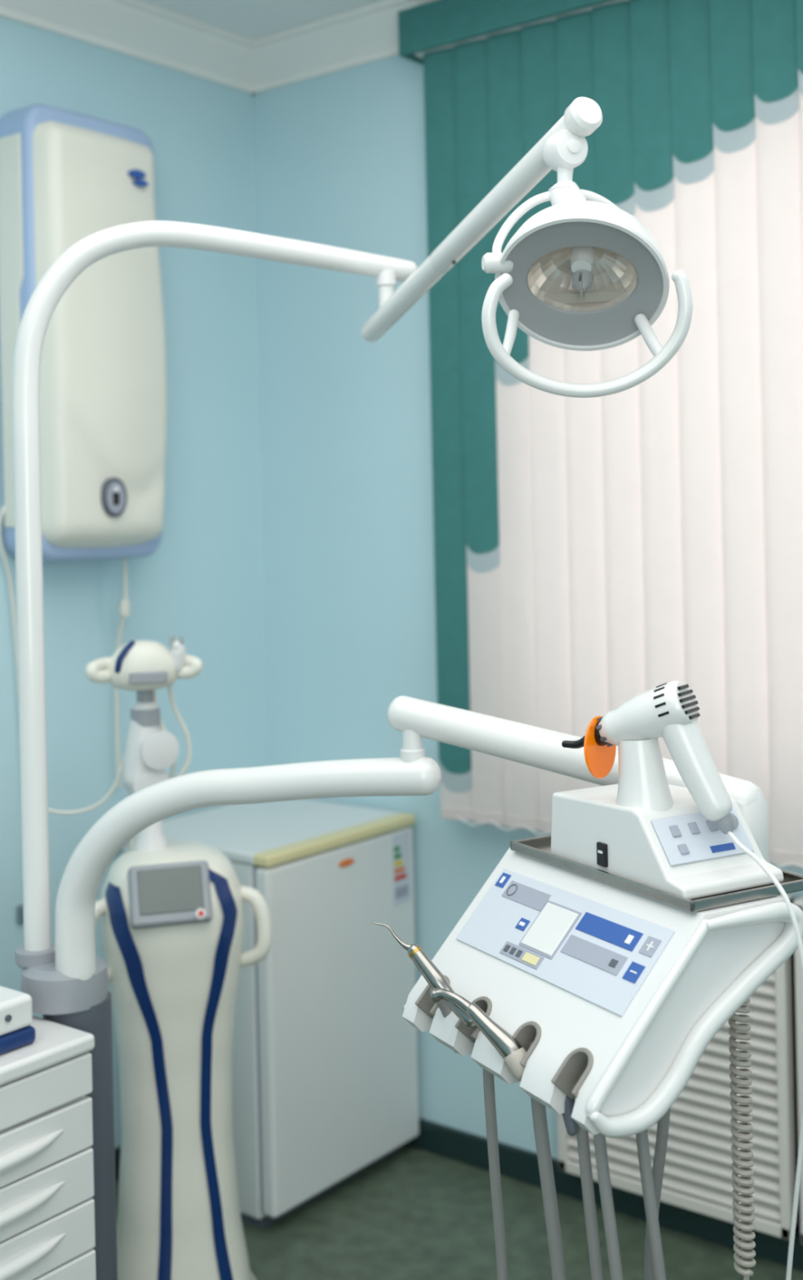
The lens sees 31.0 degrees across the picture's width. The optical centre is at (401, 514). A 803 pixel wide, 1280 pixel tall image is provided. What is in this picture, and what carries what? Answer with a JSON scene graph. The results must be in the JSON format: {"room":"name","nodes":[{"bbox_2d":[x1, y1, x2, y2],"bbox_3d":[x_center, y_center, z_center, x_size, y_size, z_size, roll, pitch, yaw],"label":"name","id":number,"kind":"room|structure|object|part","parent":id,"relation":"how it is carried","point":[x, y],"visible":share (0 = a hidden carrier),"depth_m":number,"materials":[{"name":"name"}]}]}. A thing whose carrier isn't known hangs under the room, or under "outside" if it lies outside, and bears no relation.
{"room":"dental clinic","nodes":[
{"label":"dental clinic","id":0,"kind":"room"},
{"bbox_2d":[0,16,267,1147],"bbox_3d":[-1.753,0.199,2.050,0.100,2.700,4.600,-1,0,38],"label":"wall","id":1,"kind":"structure","parent":0,"point":[203,584],"depth_m":3.52,"materials":[{"name":"blue paint"}]},
{"bbox_2d":[16,904,23,924],"bbox_3d":[-0.811,0.863,3.140,0.014,0.040,0.050,-1,0,38],"label":"wall outlet","id":2,"kind":"object","parent":1,"relation":"attached to","point":[20,908],"visible":0.32,"depth_m":3.12,"materials":[{"name":"blue plastic"}]},
{"bbox_2d":[0,103,167,787],"bbox_3d":[-0.678,-0.018,3.182,0.196,1.713,0.382,-1,0,38],"label":"water heater","id":3,"kind":"object","parent":1,"relation":"attached to","point":[67,177],"visible":0.87,"depth_m":3.09,"materials":[{"name":"white plastic"}]},
{"bbox_2d":[115,1145,120,1181],"bbox_3d":[-1.679,1.512,2.014,0.014,0.070,4.400,-1,0,38],"label":"baseboard","id":4,"kind":"structure","parent":1,"relation":"attached to","point":[117,1150],"depth_m":3.32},
{"bbox_2d":[0,0,256,94],"bbox_3d":[-1.705,-1.105,1.989,0.095,0.095,4.400,-1,0,38],"label":"trim","id":5,"kind":"structure","parent":1,"relation":"attached to","point":[135,28],"depth_m":3.40,"materials":[{"name":"paint"}]},
{"bbox_2d":[137,0,386,40],"bbox_3d":[-0.013,-1.240,0.661,4.600,0.100,4.600,-1,0,38],"label":"ceiling","id":6,"kind":"structure","parent":0,"point":[252,20],"depth_m":3.41,"materials":[{"name":"paint"}]},
{"bbox_2d":[54,695,802,1279],"bbox_3d":[0.017,0.879,1.962,1.171,1.255,0.511,-1,0,38],"label":"dental delivery unit","id":7,"kind":"object","parent":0,"point":[603,1000],"depth_m":1.69,"materials":[{"name":"white plastic"}]},
{"bbox_2d":[510,835,802,912],"bbox_3d":[0.310,0.430,1.787,0.184,0.012,0.360,-1,0,-29],"label":"tray","id":8,"kind":"object","parent":7,"relation":"on","point":[539,847],"visible":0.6,"depth_m":1.67,"materials":[{"name":"metal"}]},
{"bbox_2d":[551,680,783,899],"bbox_3d":[0.316,0.314,1.768,0.297,0.236,0.238,-1,0,38],"label":"light","id":9,"kind":"object","parent":8,"relation":"on","point":[644,828],"depth_m":1.70,"materials":[{"name":"white plastic"}]},
{"bbox_2d":[115,1144,802,1279],"bbox_3d":[0.048,1.559,0.661,4.600,0.100,4.600,-1,0,38],"label":"floor","id":10,"kind":"structure","parent":0,"point":[414,1213],"depth_m":3.02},
{"bbox_2d":[0,1015,96,1279],"bbox_3d":[-0.848,1.149,2.037,0.561,0.760,0.640,-1,0,38],"label":"base cabinet","id":11,"kind":"object","parent":10,"relation":"on","point":[47,1207],"visible":1,"depth_m":2.06,"materials":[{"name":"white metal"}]},
{"bbox_3d":[-0.640,0.896,1.873,0.024,0.024,0.520,-1,0,38],"label":"drawer pull","id":12,"kind":"part","parent":11,"relation":"part of","materials":[{"name":"white plastic"}]},
{"bbox_3d":[-0.639,0.971,1.873,0.024,0.024,0.520,-1,0,38],"label":"drawer pull","id":13,"kind":"part","parent":11,"relation":"part of","materials":[{"name":"white plastic"}]},
{"bbox_3d":[-0.637,1.045,1.873,0.024,0.024,0.520,-1,0,38],"label":"drawer pull","id":14,"kind":"part","parent":11,"relation":"part of","materials":[{"name":"white plastic"}]},
{"bbox_3d":[-0.651,0.894,1.879,0.013,0.072,0.632,-1,0,38],"label":"drawer","id":15,"kind":"part","parent":11,"relation":"part of","materials":[{"name":"white plastic"}]},
{"bbox_3d":[-0.650,0.969,1.879,0.013,0.072,0.632,-1,0,38],"label":"drawer","id":16,"kind":"part","parent":11,"relation":"part of","materials":[{"name":"white plastic"}]},
{"bbox_2d":[0,1015,94,1085],"bbox_3d":[-0.860,0.782,2.040,0.550,0.025,0.640,-1,0,38],"label":"countertop","id":17,"kind":"structure","parent":11,"relation":"on","point":[55,1043],"depth_m":2.07,"materials":[{"name":"white laminate"}]},
{"bbox_2d":[0,985,35,1054],"bbox_3d":[-0.783,0.731,2.010,0.315,0.072,0.440,-1,0,38],"label":"box","id":18,"kind":"object","parent":17,"relation":"on","point":[15,1006],"visible":1,"depth_m":2.06,"materials":[{"name":"white plastic"}]},
{"bbox_3d":[-0.648,1.044,1.879,0.013,0.072,0.632,-1,0,38],"label":"drawer","id":19,"kind":"part","parent":11,"relation":"part of","materials":[{"name":"white plastic"}]},
{"bbox_3d":[-0.646,1.118,1.879,0.013,0.072,0.632,-1,0,38],"label":"drawer","id":20,"kind":"part","parent":11,"relation":"part of","materials":[{"name":"white plastic"}]},
{"bbox_2d":[14,942,117,1279],"bbox_3d":[-0.493,1.096,2.235,0.220,0.850,0.220,-1,0,38],"label":"post","id":21,"kind":"object","parent":10,"relation":"on","point":[86,1006],"visible":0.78,"depth_m":2.20,"materials":[{"name":"grey plastic"}]},
{"bbox_2d":[12,97,693,951],"bbox_3d":[-0.114,0.092,2.038,0.686,1.233,0.841,-1,0,-26],"label":"dental operating light","id":22,"kind":"object","parent":21,"relation":"on","point":[579,274],"visible":0.98,"depth_m":2.04,"materials":[{"name":"white metal"}]},
{"bbox_3d":[0.036,-0.374,2.299,0.037,0.151,0.471,-1,0,-24],"label":"arm","id":23,"kind":"part","parent":22,"relation":"part of","materials":[{"name":"white metal"}]},
{"bbox_3d":[0.122,-0.321,1.850,0.037,0.026,0.026,-1,0,-11],"label":"yoke knob","id":24,"kind":"part","parent":22,"relation":"part of","materials":[{"name":"white plastic"}]},
{"bbox_3d":[0.147,-0.450,2.045,0.039,0.149,0.458,-1,0,-24],"label":"arm","id":25,"kind":"part","parent":22,"relation":"part of","materials":[{"name":"white metal"}]},
{"bbox_3d":[0.212,-0.442,1.872,0.028,0.078,0.028,-1,0,38],"label":"stem","id":26,"kind":"part","parent":22,"relation":"part of","materials":[{"name":"white plastic"}]},
{"bbox_3d":[0.231,-0.292,1.855,0.003,0.035,0.036,-1,0,15],"label":"bulb blade","id":27,"kind":"part","parent":22,"relation":"part of","materials":[{"name":"metal"}]},
{"bbox_2d":[501,221,663,346],"bbox_3d":[0.230,-0.291,1.849,0.202,0.139,0.166,-1,0,38],"label":"lamp","id":28,"kind":"object","parent":22,"relation":"attached to","point":[564,283],"depth_m":1.87,"materials":[{"name":"silver metal"}]},
{"bbox_2d":[570,245,595,272],"bbox_3d":[0.234,-0.333,1.870,0.030,0.053,0.051,-1,0,15],"label":"bulb socket","id":29,"kind":"object","parent":22,"relation":"attached to","point":[583,258],"depth_m":1.85,"materials":[{"name":"white plastic"}]},
{"bbox_3d":[0.234,-0.227,1.832,0.266,0.157,0.042,-1,0,0],"label":"handle","id":30,"kind":"part","parent":22,"relation":"part of","materials":[{"name":"white plastic"}]},
{"bbox_2d":[48,635,272,1279],"bbox_3d":[-0.456,0.875,2.730,0.376,1.291,0.318,-1,0,-36],"label":"machine","id":31,"kind":"object","parent":10,"relation":"on","point":[171,913],"visible":0.94,"depth_m":2.65,"materials":[{"name":"beige plastic"}]},
{"bbox_3d":[-0.558,0.291,2.701,0.033,0.046,0.074,-1,0,38],"label":"head handle","id":32,"kind":"part","parent":31,"relation":"part of","materials":[{"name":"beige plastic"}]},
{"bbox_3d":[-0.557,0.789,2.667,0.034,0.160,0.088,-1,0,38],"label":"handle","id":33,"kind":"part","parent":31,"relation":"part of","materials":[{"name":"beige plastic"}]},
{"bbox_2d":[128,671,167,684],"bbox_3d":[-0.471,0.303,2.693,0.070,0.022,0.016,-1,0,-16],"label":"grille","id":34,"kind":"object","parent":31,"relation":"attached to","point":[135,677],"depth_m":2.69,"materials":[{"name":"grey plastic"}]},
{"bbox_3d":[-0.410,0.288,2.743,0.074,0.046,0.033,-1,0,25],"label":"head handle","id":35,"kind":"part","parent":31,"relation":"part of","materials":[{"name":"beige plastic"}]},
{"bbox_3d":[-0.363,0.723,2.620,0.020,0.022,0.019,-1,0,-16],"label":"knob","id":36,"kind":"part","parent":31,"relation":"part of","materials":[{"name":"red plastic"}]},
{"bbox_3d":[-0.287,0.783,2.744,0.088,0.160,0.032,-1,0,17],"label":"handle","id":37,"kind":"part","parent":31,"relation":"part of","materials":[{"name":"beige plastic"}]},
{"bbox_2d":[123,799,419,1228],"bbox_3d":[-0.298,1.117,3.377,0.469,0.800,0.512,-1,0,38],"label":"refrigerator","id":38,"kind":"object","parent":10,"relation":"on","point":[325,1088],"visible":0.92,"depth_m":3.19,"materials":[{"name":"white metal"}]},
{"bbox_3d":[-0.322,0.730,3.389,0.430,0.025,0.512,-1,0,38],"label":"panel","id":39,"kind":"part","parent":38,"relation":"part of","materials":[{"name":"white metal"}]},
{"bbox_3d":[-0.141,0.726,3.246,0.047,0.026,0.510,-1,0,38],"label":"door trim","id":40,"kind":"part","parent":38,"relation":"part of","materials":[{"name":"yellow plastic"}]},
{"bbox_3d":[-0.133,1.110,3.247,0.041,0.737,0.506,-1,0,38],"label":"door","id":41,"kind":"part","parent":38,"relation":"part of","materials":[{"name":"white metal"}]},
{"bbox_2d":[253,54,802,1232],"bbox_3d":[1.405,0.129,2.432,4.400,2.700,0.100,-1,0,38],"label":"wall","id":42,"kind":"structure","parent":0,"point":[346,426],"depth_m":3.55,"materials":[{"name":"blue paint"}]},
{"bbox_2d":[253,0,435,93],"bbox_3d":[1.317,-1.172,2.355,4.400,0.095,0.095,-1,0,38],"label":"trim","id":43,"kind":"structure","parent":42,"relation":"attached to","point":[370,33],"depth_m":3.52,"materials":[{"name":"paint"}]},
{"bbox_2d":[398,0,802,867],"bbox_3d":[0.830,-0.241,2.734,1.985,1.845,0.125,-1,0,38],"label":"vertical blinds","id":44,"kind":"object","parent":42,"relation":"attached to","point":[593,555],"visible":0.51,"depth_m":2.98,"materials":[{"name":"white fabric"}]},
{"bbox_3d":[0.801,-1.085,2.716,1.940,0.045,0.045,-1,0,38],"label":"rail","id":45,"kind":"part","parent":44,"relation":"part of","materials":[{"name":"teal fabric"}]},
{"bbox_3d":[0.822,0.673,2.716,1.773,0.017,0.003,-1,0,38],"label":"chain","id":46,"kind":"part","parent":44,"relation":"part of","materials":[{"name":"white plastic"}]},
{"bbox_2d":[404,1117,802,1271],"bbox_3d":[1.405,1.444,2.383,4.386,0.070,0.014,-1,0,38],"label":"baseboard","id":47,"kind":"structure","parent":42,"relation":"attached to","point":[517,1163],"depth_m":3.18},
{"bbox_2d":[557,893,802,1244],"bbox_3d":[0.773,1.081,2.830,1.080,0.665,0.050,-1,0,38],"label":"radiator cover","id":48,"kind":"object","parent":42,"relation":"attached to","point":[698,1171],"visible":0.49,"depth_m":2.88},
{"bbox_3d":[0.357,1.092,3.156,0.022,0.660,0.050,-1,0,38],"label":"frame","id":49,"kind":"part","parent":48,"relation":"part of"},
{"bbox_3d":[0.563,1.405,3.000,0.530,0.025,0.050,-1,0,38],"label":"frame","id":50,"kind":"part","parent":48,"relation":"part of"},
{"bbox_3d":[0.549,0.766,3.000,0.530,0.025,0.050,-1,0,38],"label":"frame","id":51,"kind":"part","parent":48,"relation":"part of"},
{"bbox_3d":[0.756,1.084,2.843,0.022,0.660,0.050,-1,0,38],"label":"frame","id":52,"kind":"part","parent":48,"relation":"part of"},
{"bbox_3d":[0.982,0.756,2.660,0.530,0.025,0.050,-1,0,38],"label":"frame","id":53,"kind":"part","parent":48,"relation":"part of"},
{"bbox_3d":[0.789,1.083,2.817,0.022,0.660,0.050,-1,0,38],"label":"frame","id":54,"kind":"part","parent":48,"relation":"part of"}
]}

